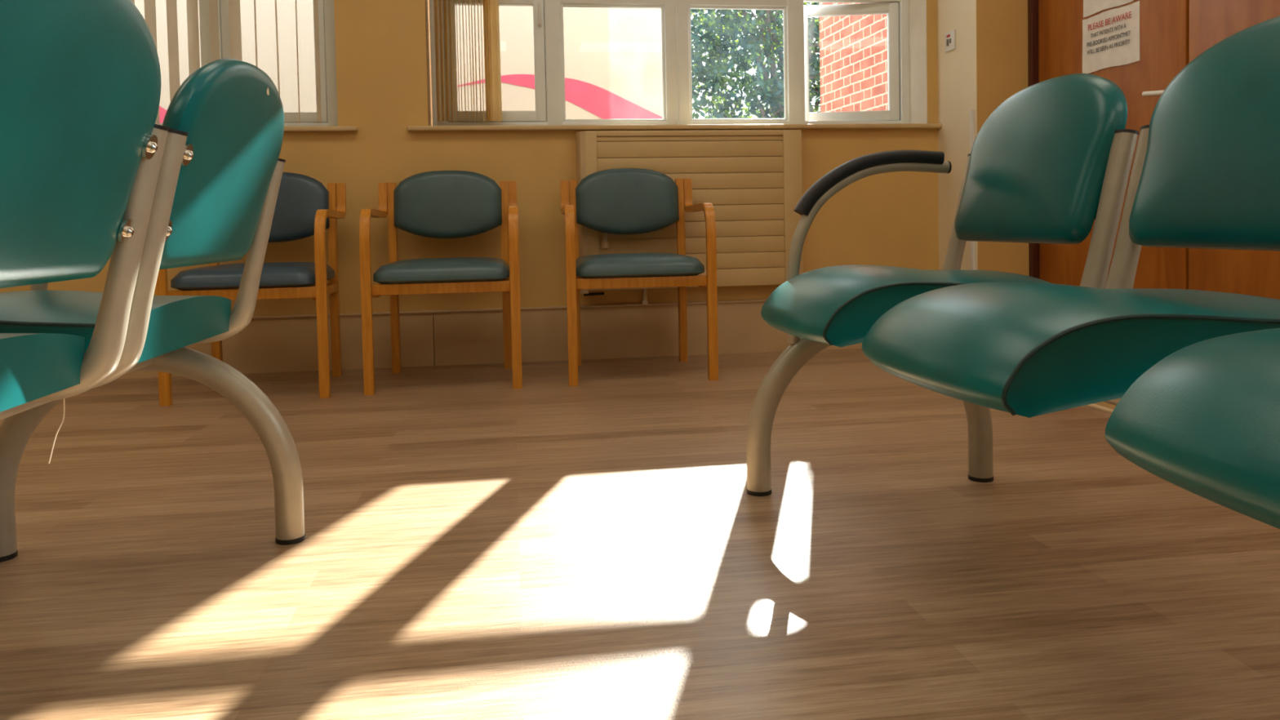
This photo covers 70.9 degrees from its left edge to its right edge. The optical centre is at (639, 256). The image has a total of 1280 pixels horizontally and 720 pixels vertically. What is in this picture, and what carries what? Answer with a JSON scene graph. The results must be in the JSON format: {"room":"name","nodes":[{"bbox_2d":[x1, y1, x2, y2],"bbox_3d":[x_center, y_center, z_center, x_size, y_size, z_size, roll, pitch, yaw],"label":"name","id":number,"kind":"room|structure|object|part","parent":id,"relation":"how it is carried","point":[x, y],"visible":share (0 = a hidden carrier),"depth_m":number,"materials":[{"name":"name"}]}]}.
{"room":"hospital interior","nodes":[
{"label":"hospital interior","id":0,"kind":"room"},
{"bbox_2d":[0,0,938,364],"bbox_3d":[-1.642,-0.809,3.938,6.100,2.600,0.289,-1,2,-8],"label":"wall","id":1,"kind":"structure","parent":0,"point":[383,54],"depth_m":3.94,"materials":[{"name":"beige paint"}]},
{"bbox_2d":[155,0,358,132],"bbox_3d":[-2.152,-1.143,3.770,1.860,1.260,0.205,-1,2,-8],"label":"window","id":2,"kind":"structure","parent":1,"relation":"in","point":[308,120],"depth_m":3.92,"materials":[{"name":"white plastic"}]},
{"bbox_2d":[131,0,321,124],"bbox_3d":[-2.145,-1.159,3.753,1.630,1.202,0.084,-1,2,-8],"label":"vertical blind","id":3,"kind":"object","parent":2,"relation":"attached to","point":[234,12],"visible":0.35,"depth_m":3.80,"materials":[{"name":"white plastic"}]},
{"bbox_3d":[-1.592,-0.907,3.926,0.428,0.650,0.051,-1,2,-8],"label":"sash","id":4,"kind":"part","parent":2,"relation":"part of","materials":[{"name":"white plastic"}]},
{"bbox_3d":[-2.135,-0.523,3.761,1.860,0.021,0.141,-1,2,-8],"label":"sill","id":5,"kind":"part","parent":2,"relation":"part of","materials":[{"name":"beige paint"}]},
{"bbox_2d":[117,299,862,378],"bbox_3d":[-1.546,0.373,3.832,6.000,0.242,0.026,-1,2,-8],"label":"baseboard","id":6,"kind":"structure","parent":1,"relation":"attached to","point":[273,343],"depth_m":3.95,"materials":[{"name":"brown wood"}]},
{"bbox_2d":[406,0,941,131],"bbox_3d":[0.170,-1.204,4.155,2.431,1.260,0.312,-1,2,-8],"label":"window","id":7,"kind":"structure","parent":1,"relation":"in","point":[549,114],"depth_m":4.15,"materials":[{"name":"white plastic"}]},
{"bbox_2d":[433,0,502,122],"bbox_3d":[0.181,-1.218,4.081,2.210,1.202,0.092,-1,2,-8],"label":"vertical blind","id":8,"kind":"object","parent":7,"relation":"attached to","point":[491,7],"visible":1,"depth_m":3.96,"materials":[{"name":"beige fabric"}]},
{"bbox_3d":[-0.652,-0.894,4.061,0.443,0.574,0.051,-1,2,-8],"label":"sash","id":9,"kind":"part","parent":7,"relation":"part of","materials":[{"name":"white plastic"}]},
{"bbox_3d":[-0.451,-1.087,4.043,0.016,0.100,0.034,-1,2,-8],"label":"handle","id":10,"kind":"part","parent":7,"relation":"part of","materials":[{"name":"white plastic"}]},
{"bbox_3d":[0.194,-0.582,4.093,2.431,0.021,0.141,-1,2,-8],"label":"sill","id":11,"kind":"part","parent":7,"relation":"part of","materials":[{"name":"beige paint"}]},
{"bbox_3d":[1.008,-0.934,4.358,0.476,0.563,0.048,-1,2,5],"label":"sash","id":12,"kind":"part","parent":7,"relation":"part of","materials":[{"name":"white plastic"}]},
{"bbox_2d":[575,129,803,293],"bbox_3d":[0.229,-0.205,4.036,1.012,0.710,0.085,-1,2,-8],"label":"radiator cover","id":13,"kind":"object","parent":1,"relation":"attached to","point":[752,180],"visible":0.76,"depth_m":4.02,"materials":[{"name":"beige paint"}]},
{"bbox_3d":[-0.255,-0.191,3.967,0.034,0.708,0.085,-1,2,-8],"label":"trim","id":14,"kind":"part","parent":13,"relation":"part of","materials":[{"name":"beige wood"}]},
{"bbox_2d":[583,292,604,296],"bbox_3d":[-0.203,0.167,3.979,0.090,0.015,0.011,-1,2,-8],"label":"lever","id":15,"kind":"object","parent":13,"relation":"attached to","point":[595,293],"visible":1,"depth_m":3.97,"materials":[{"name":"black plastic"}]},
{"bbox_2d":[600,232,608,248],"bbox_3d":[-0.154,-0.072,3.943,0.034,0.072,0.036,-1,2,-8],"label":"radiator valve","id":16,"kind":"object","parent":13,"relation":"attached to","point":[604,243],"visible":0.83,"depth_m":3.94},
{"bbox_3d":[-0.155,-0.087,3.948,0.024,0.044,0.024,-1,2,-8],"label":"valve stem","id":17,"kind":"part","parent":16,"relation":"part of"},
{"bbox_2d":[641,288,648,304],"bbox_3d":[0.022,0.157,4.026,0.028,0.114,0.028,-1,2,-8],"label":"pipe","id":18,"kind":"object","parent":13,"relation":"attached to","point":[645,301],"visible":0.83,"depth_m":4.02,"materials":[{"name":"beige metal"}]},
{"bbox_2d":[908,0,927,123],"bbox_3d":[1.310,-1.240,4.252,0.042,1.240,0.106,-1,2,-8],"label":"trim","id":19,"kind":"structure","parent":1,"relation":"attached to","point":[917,55],"depth_m":4.26,"materials":[{"name":"white paint"}]},
{"bbox_2d":[0,348,1279,719],"bbox_3d":[-0.772,0.656,0.568,6.600,0.120,7.300,-1,2,-8],"label":"floor","id":20,"kind":"structure","parent":0,"point":[476,546],"depth_m":1.61,"materials":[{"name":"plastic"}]},
{"bbox_2d":[0,0,305,562],"bbox_3d":[-0.832,0.149,0.873,0.593,0.874,1.727,-1,2,-7],"label":"bench","id":21,"kind":"object","parent":20,"relation":"on","point":[89,177],"visible":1,"depth_m":1.14,"materials":[{"name":"teal leather"}]},
{"bbox_3d":[-0.951,0.027,1.698,0.378,0.403,0.027,-1,2,-7],"label":"armrest","id":22,"kind":"part","parent":21,"relation":"part of","materials":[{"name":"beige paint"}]},
{"bbox_3d":[-0.900,0.141,0.888,0.454,0.129,0.454,-1,2,-7],"label":"seat","id":23,"kind":"part","parent":21,"relation":"part of","materials":[{"name":"teal leather"}]},
{"bbox_3d":[-0.608,-0.131,0.903,0.127,0.325,0.493,-1,2,-7],"label":"backrest","id":24,"kind":"part","parent":21,"relation":"part of","materials":[{"name":"teal leather"}]},
{"bbox_3d":[-0.732,0.009,1.148,0.252,0.352,0.045,-1,2,-7],"label":"post","id":25,"kind":"part","parent":21,"relation":"part of","materials":[{"name":"metal"}]},
{"bbox_3d":[-0.974,0.122,1.459,0.454,0.129,0.454,-1,2,-7],"label":"seat","id":26,"kind":"part","parent":21,"relation":"part of","materials":[{"name":"teal leather"}]},
{"bbox_3d":[-0.740,0.007,1.215,0.252,0.352,0.045,-1,2,-7],"label":"post","id":27,"kind":"part","parent":21,"relation":"part of","materials":[{"name":"metal"}]},
{"bbox_3d":[-0.942,0.361,1.708,0.575,0.394,0.053,-1,2,-7],"label":"arched leg","id":28,"kind":"part","parent":21,"relation":"part of","materials":[{"name":"beige paint"}]},
{"bbox_3d":[-0.682,-0.150,1.474,0.127,0.325,0.493,-1,2,-7],"label":"backrest","id":29,"kind":"part","parent":21,"relation":"part of","materials":[{"name":"teal leather"}]},
{"bbox_3d":[-0.805,-0.010,1.719,0.252,0.352,0.045,-1,2,-7],"label":"post","id":30,"kind":"part","parent":21,"relation":"part of","materials":[{"name":"metal"}]},
{"bbox_2d":[154,172,346,406],"bbox_3d":[-1.446,0.086,3.428,0.568,0.841,0.552,-2,2,-10],"label":"wooden armchair","id":31,"kind":"object","parent":20,"relation":"on","point":[304,207],"visible":0.58,"depth_m":3.22,"materials":[{"name":"brown wood"}]},
{"bbox_3d":[-1.708,0.116,3.384,0.035,0.794,0.544,-2,2,-10],"label":"leg","id":32,"kind":"part","parent":31,"relation":"part of","materials":[{"name":"brown wood"}]},
{"bbox_3d":[-1.713,0.108,3.630,0.033,0.794,0.067,-2,2,-10],"label":"leg","id":33,"kind":"part","parent":31,"relation":"part of","materials":[{"name":"brown wood"}]},
{"bbox_3d":[-1.404,0.134,3.187,0.498,0.040,0.022,-2,2,-10],"label":"rail","id":34,"kind":"part","parent":31,"relation":"part of","materials":[{"name":"brown wood"}]},
{"bbox_3d":[-1.441,0.068,3.397,0.494,0.084,0.490,-2,2,-10],"label":"seat","id":35,"kind":"part","parent":31,"relation":"part of","materials":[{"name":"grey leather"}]},
{"bbox_3d":[-1.489,-0.199,3.639,0.441,0.286,0.075,-2,2,-10],"label":"backrest","id":36,"kind":"part","parent":31,"relation":"part of","materials":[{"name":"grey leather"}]},
{"bbox_3d":[-1.207,0.133,3.457,0.018,0.035,0.450,-2,2,-10],"label":"rail","id":37,"kind":"part","parent":31,"relation":"part of","materials":[{"name":"brown wood"}]},
{"bbox_3d":[-1.183,0.103,3.473,0.035,0.794,0.544,-2,2,-10],"label":"leg","id":38,"kind":"part","parent":31,"relation":"part of","materials":[{"name":"brown wood"}]},
{"bbox_3d":[-1.259,0.096,3.707,0.033,0.794,0.067,-2,2,-10],"label":"leg","id":39,"kind":"part","parent":31,"relation":"part of","materials":[{"name":"brown wood"}]},
{"bbox_2d":[359,170,522,395],"bbox_3d":[-0.764,0.068,3.548,0.568,0.841,0.552,-1,2,-8],"label":"wooden armchair","id":40,"kind":"object","parent":20,"relation":"on","point":[434,204],"visible":1,"depth_m":3.71,"materials":[{"name":"brown wood"}]},
{"bbox_3d":[-1.027,0.098,3.510,0.035,0.794,0.544,-1,2,-8],"label":"leg","id":41,"kind":"part","parent":40,"relation":"part of","materials":[{"name":"brown wood"}]},
{"bbox_3d":[-1.026,0.089,3.756,0.033,0.794,0.067,-1,2,-8],"label":"leg","id":42,"kind":"part","parent":40,"relation":"part of","materials":[{"name":"brown wood"}]},
{"bbox_3d":[-0.728,0.116,3.306,0.498,0.040,0.022,-1,2,-8],"label":"rail","id":43,"kind":"part","parent":40,"relation":"part of","materials":[{"name":"brown wood"}]},
{"bbox_3d":[-0.760,0.050,3.516,0.494,0.084,0.490,-1,2,-8],"label":"seat","id":44,"kind":"part","parent":40,"relation":"part of","materials":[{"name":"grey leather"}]},
{"bbox_3d":[-0.801,-0.217,3.759,0.441,0.286,0.075,-1,2,-8],"label":"backrest","id":45,"kind":"part","parent":40,"relation":"part of","materials":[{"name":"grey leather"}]},
{"bbox_3d":[-0.570,0.078,3.821,0.033,0.794,0.067,-1,2,-8],"label":"leg","id":46,"kind":"part","parent":40,"relation":"part of","materials":[{"name":"brown wood"}]},
{"bbox_3d":[-0.524,0.115,3.570,0.018,0.035,0.450,-1,2,-8],"label":"rail","id":47,"kind":"part","parent":40,"relation":"part of","materials":[{"name":"brown wood"}]},
{"bbox_3d":[-0.500,0.085,3.585,0.035,0.794,0.544,-1,2,-8],"label":"leg","id":48,"kind":"part","parent":40,"relation":"part of","materials":[{"name":"brown wood"}]},
{"bbox_2d":[560,168,718,386],"bbox_3d":[-0.022,0.049,3.645,0.568,0.841,0.552,-1,2,-7],"label":"wooden armchair","id":49,"kind":"object","parent":20,"relation":"on","point":[618,201],"visible":1,"depth_m":3.81,"materials":[{"name":"brown wood"}]},
{"bbox_3d":[-0.286,0.079,3.615,0.035,0.794,0.544,-1,2,-6],"label":"leg","id":50,"kind":"part","parent":49,"relation":"part of","materials":[{"name":"brown wood"}]},
{"bbox_3d":[-0.279,0.070,3.861,0.033,0.794,0.067,-1,2,-7],"label":"leg","id":51,"kind":"part","parent":49,"relation":"part of","materials":[{"name":"brown wood"}]},
{"bbox_3d":[-0.053,-0.236,3.858,0.441,0.286,0.075,-1,2,-6],"label":"backrest","id":52,"kind":"part","parent":49,"relation":"part of","materials":[{"name":"grey leather"}]},
{"bbox_3d":[-0.019,0.032,3.614,0.494,0.084,0.490,-1,2,-6],"label":"seat","id":53,"kind":"part","parent":49,"relation":"part of","materials":[{"name":"grey leather"}]},
{"bbox_3d":[0.006,0.098,3.402,0.498,0.040,0.022,-1,2,-6],"label":"rail","id":54,"kind":"part","parent":49,"relation":"part of","materials":[{"name":"brown wood"}]},
{"bbox_3d":[0.179,0.059,3.913,0.033,0.794,0.067,-1,2,-7],"label":"leg","id":55,"kind":"part","parent":49,"relation":"part of","materials":[{"name":"brown wood"}]},
{"bbox_3d":[0.243,0.067,3.675,0.035,0.794,0.544,-1,2,-6],"label":"leg","id":56,"kind":"part","parent":49,"relation":"part of","materials":[{"name":"brown wood"}]},
{"bbox_2d":[746,15,1279,528],"bbox_3d":[0.634,0.108,1.186,0.593,0.874,1.727,-1,2,-8],"label":"bench","id":57,"kind":"object","parent":20,"relation":"on","point":[1192,377],"visible":1,"depth_m":1.24,"materials":[{"name":"teal leather"}]},
{"bbox_3d":[0.509,-0.014,2.010,0.378,0.403,0.027,-1,2,-8],"label":"armrest","id":58,"kind":"part","parent":57,"relation":"part of","materials":[{"name":"beige paint"}]},
{"bbox_3d":[0.519,0.320,2.020,0.575,0.394,0.053,-1,2,-8],"label":"arched leg","id":59,"kind":"part","parent":57,"relation":"part of","materials":[{"name":"beige paint"}]},
{"bbox_3d":[0.489,0.081,1.771,0.454,0.129,0.454,-1,2,-8],"label":"seat","id":60,"kind":"part","parent":57,"relation":"part of","materials":[{"name":"teal leather"}]},
{"bbox_3d":[0.655,-0.050,2.032,0.252,0.352,0.045,-1,2,-8],"label":"post","id":61,"kind":"part","parent":57,"relation":"part of","materials":[{"name":"metal"}]},
{"bbox_3d":[0.780,-0.191,1.788,0.127,0.325,0.493,-1,2,-8],"label":"backrest","id":62,"kind":"part","parent":57,"relation":"part of","materials":[{"name":"teal leather"}]},
{"bbox_3d":[0.566,0.100,1.201,0.454,0.129,0.454,-1,2,-8],"label":"seat","id":63,"kind":"part","parent":57,"relation":"part of","materials":[{"name":"teal leather"}]},
{"bbox_2d":[1084,401,1115,413],"bbox_3d":[1.610,0.455,3.025,0.463,0.008,1.400,-1,2,-8],"label":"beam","id":64,"kind":"structure","parent":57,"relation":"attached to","point":[1105,406],"depth_m":2.79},
{"bbox_3d":[0.723,-0.034,1.528,0.252,0.352,0.045,-1,2,-8],"label":"post","id":65,"kind":"part","parent":57,"relation":"part of","materials":[{"name":"metal"}]},
{"bbox_3d":[0.732,-0.032,1.462,0.252,0.352,0.045,-1,2,-8],"label":"post","id":66,"kind":"part","parent":57,"relation":"part of","materials":[{"name":"metal"}]},
{"bbox_3d":[0.643,0.119,0.630,0.454,0.129,0.454,-1,2,-8],"label":"seat","id":67,"kind":"part","parent":57,"relation":"part of","materials":[{"name":"teal leather"}]},
{"bbox_3d":[0.857,-0.172,1.217,0.127,0.325,0.493,-1,2,-8],"label":"backrest","id":68,"kind":"part","parent":57,"relation":"part of","materials":[{"name":"teal leather"}]},
{"bbox_2d":[937,0,977,270],"bbox_3d":[1.699,-0.887,4.234,0.600,2.600,0.645,-1,2,-8],"label":"wall","id":69,"kind":"structure","parent":0,"point":[957,67],"depth_m":4.07,"materials":[{"name":"paint"}]},
{"bbox_2d":[944,29,955,52],"bbox_3d":[1.407,-0.978,4.086,0.014,0.086,0.086,-1,2,-8],"label":"wall switch","id":70,"kind":"object","parent":69,"relation":"attached to","point":[949,37],"visible":1,"depth_m":4.07,"materials":[{"name":"white plastic"}]},
{"bbox_2d":[969,110,975,270],"bbox_3d":[1.451,-0.223,3.923,0.012,0.825,0.023,-1,2,-8],"label":"trim","id":71,"kind":"structure","parent":69,"relation":"attached to","point":[971,112],"depth_m":3.92,"materials":[{"name":"white plastic"}]},
{"bbox_2d":[976,0,1029,275],"bbox_3d":[1.745,-0.876,3.913,0.600,2.600,0.004,-1,2,-8],"label":"wall","id":72,"kind":"structure","parent":0,"point":[1002,25],"depth_m":3.89,"materials":[{"name":"beige paint"}]},
{"bbox_3d":[2.357,-0.769,0.593,0.330,2.600,6.755,-1,2,-8],"label":"wall","id":73,"kind":"structure","parent":0,"visible":0},
{"bbox_2d":[1027,0,1039,279],"bbox_3d":[1.847,-0.576,3.022,0.064,2.060,1.805,-1,2,-8],"label":"trim","id":74,"kind":"structure","parent":73,"relation":"attached to","point":[1033,5],"depth_m":3.88,"materials":[{"name":"brown wood"}]},
{"bbox_2d":[1038,0,1189,289],"bbox_3d":[1.776,-0.573,3.455,0.095,2.014,0.854,-1,2,-8],"label":"door","id":75,"kind":"structure","parent":73,"relation":"in","point":[1164,24],"depth_m":3.27,"materials":[{"name":"orange wood"}]},
{"bbox_2d":[1083,0,1133,17],"bbox_3d":[1.773,-1.067,3.389,0.006,0.269,0.323,-1,2,-8],"label":"paper notice","id":76,"kind":"object","parent":75,"relation":"attached to","point":[1090,6],"visible":1,"depth_m":3.46,"materials":[{"name":"white paper"}]},
{"bbox_2d":[1082,0,1139,73],"bbox_3d":[1.776,-0.821,3.404,0.007,0.222,0.325,-1,2,-8],"label":"paper notice","id":77,"kind":"object","parent":75,"relation":"attached to","point":[1110,37],"visible":1,"depth_m":3.39,"materials":[{"name":"white paper"}]},
{"bbox_3d":[1.799,-0.565,3.111,0.043,0.028,0.129,-1,2,-8],"label":"lever","id":78,"kind":"part","parent":75,"relation":"part of","materials":[{"name":"white plastic"}]},
{"bbox_2d":[1188,0,1279,299],"bbox_3d":[1.924,-0.545,2.596,0.044,2.014,0.862,-1,2,-8],"label":"door","id":79,"kind":"structure","parent":73,"relation":"in","point":[1244,272],"depth_m":2.86,"materials":[{"name":"orange wood"}]},
{"label":"outside","id":80,"kind":"structure","parent":0,"visible":0},
{"bbox_3d":[-1.988,0.412,14.036,28.000,0.250,19.690,-1,2,-8],"label":"ground","id":81,"kind":"structure","parent":80,"visible":0},
{"bbox_2d":[134,0,662,123],"bbox_3d":[-3.297,-1.359,5.571,7.112,3.950,0.254,-1,2,-8],"label":"panel","id":82,"kind":"object","parent":81,"relation":"on","point":[613,56],"visible":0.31,"depth_m":5.81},
{"bbox_2d":[690,2,820,119],"bbox_3d":[1.587,-2.201,11.031,4.731,5.074,2.865,-1,2,-8],"label":"tree","id":83,"kind":"object","parent":81,"relation":"on","point":[771,90],"visible":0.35,"depth_m":10.28,"materials":[{"name":"green plant"}]},
{"bbox_2d":[818,2,888,112],"bbox_3d":[1.913,-1.682,6.048,0.300,4.350,2.884,-2,2,-11],"label":"brick wall","id":84,"kind":"structure","parent":81,"relation":"on","point":[853,49],"depth_m":6.81,"materials":[{"name":"red brick"}]}
]}

